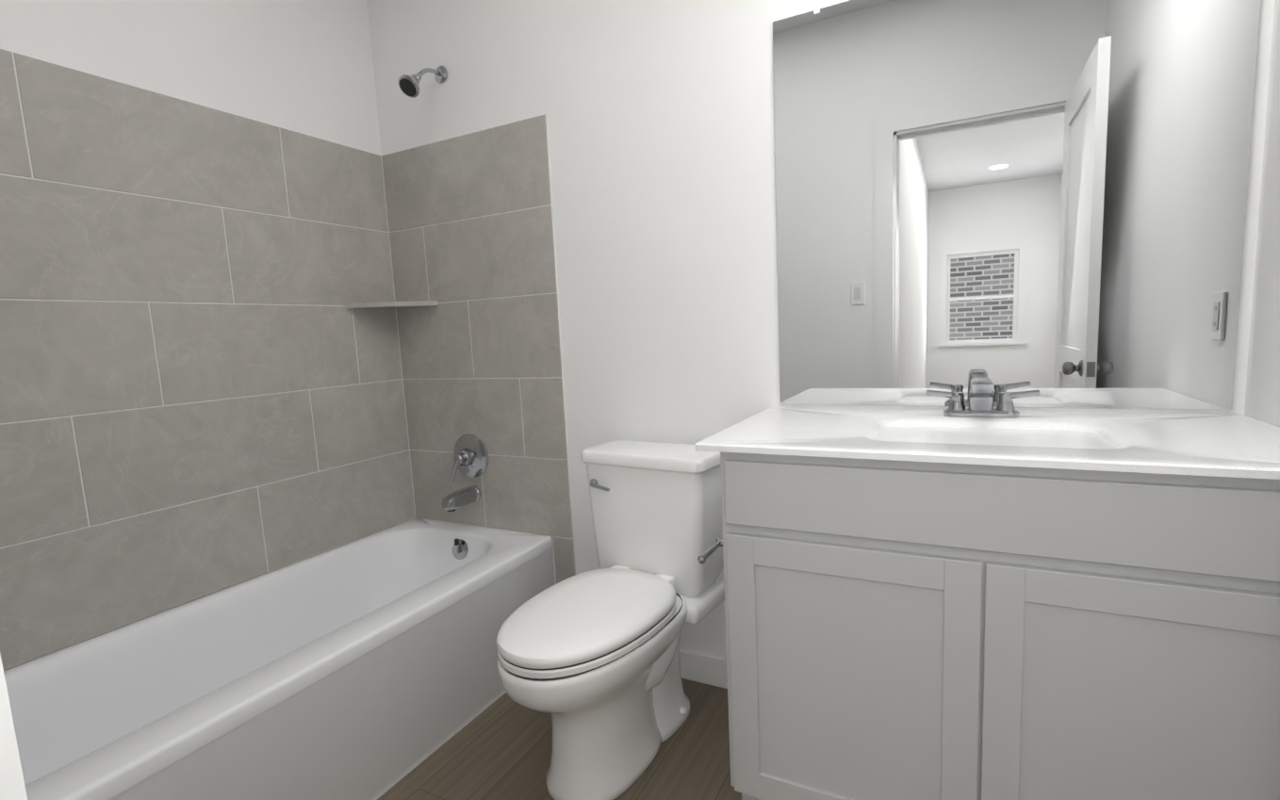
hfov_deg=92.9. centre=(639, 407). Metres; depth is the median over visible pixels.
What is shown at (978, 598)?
bathroom vanity
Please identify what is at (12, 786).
door frame
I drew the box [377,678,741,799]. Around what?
floor
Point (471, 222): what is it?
wall tile
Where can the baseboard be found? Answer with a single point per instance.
(705, 669)
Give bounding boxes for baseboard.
[679,649,727,689]
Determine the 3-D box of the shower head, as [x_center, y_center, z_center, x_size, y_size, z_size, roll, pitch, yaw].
[-0.776,-1.172,2.171,0.076,0.151,0.193,1,8,27]
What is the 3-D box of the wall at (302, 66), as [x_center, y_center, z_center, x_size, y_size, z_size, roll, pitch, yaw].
[-1.463,-0.350,1.768,0.120,2.784,1.745,1,8,27]
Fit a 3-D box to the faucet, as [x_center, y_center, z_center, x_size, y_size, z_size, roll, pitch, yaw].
[0.819,-0.020,1.458,0.243,0.094,0.134,1,8,27]
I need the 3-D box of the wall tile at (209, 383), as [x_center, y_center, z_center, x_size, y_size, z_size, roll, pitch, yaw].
[-1.395,-0.153,1.762,0.012,1.491,1.744,1,8,27]
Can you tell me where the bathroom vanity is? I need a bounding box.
[695,377,1279,799]
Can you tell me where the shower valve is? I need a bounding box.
[449,434,488,481]
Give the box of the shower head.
[397,65,447,98]
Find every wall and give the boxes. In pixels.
[0,0,414,671]
[366,0,1274,659]
[1244,0,1279,427]
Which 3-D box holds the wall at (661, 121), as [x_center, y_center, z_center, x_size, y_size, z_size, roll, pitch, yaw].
[0.184,-0.452,1.957,2.868,2.784,0.120,1,8,27]
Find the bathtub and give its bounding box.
[3,518,554,799]
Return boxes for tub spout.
[442,485,480,511]
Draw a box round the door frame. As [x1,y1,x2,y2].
[0,654,27,799]
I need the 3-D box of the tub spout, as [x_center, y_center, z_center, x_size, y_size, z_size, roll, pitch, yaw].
[-0.700,0.355,2.365,0.068,0.070,0.158,1,8,27]
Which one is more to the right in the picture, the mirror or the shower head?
the mirror
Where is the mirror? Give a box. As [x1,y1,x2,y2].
[772,0,1260,410]
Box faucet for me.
[925,377,1040,418]
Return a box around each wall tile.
[0,49,414,670]
[380,114,575,583]
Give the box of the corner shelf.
[344,300,438,309]
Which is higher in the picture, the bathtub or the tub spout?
the tub spout
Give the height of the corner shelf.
0.018 m
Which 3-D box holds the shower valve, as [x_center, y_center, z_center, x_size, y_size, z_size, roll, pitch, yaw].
[-0.691,0.199,2.378,0.176,0.176,0.087,1,8,27]
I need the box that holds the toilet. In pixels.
[496,440,724,799]
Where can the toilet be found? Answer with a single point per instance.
(589, 662)
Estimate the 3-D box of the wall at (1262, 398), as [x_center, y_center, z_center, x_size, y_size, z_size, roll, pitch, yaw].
[0.977,-0.313,0.504,0.120,2.784,1.745,1,8,27]

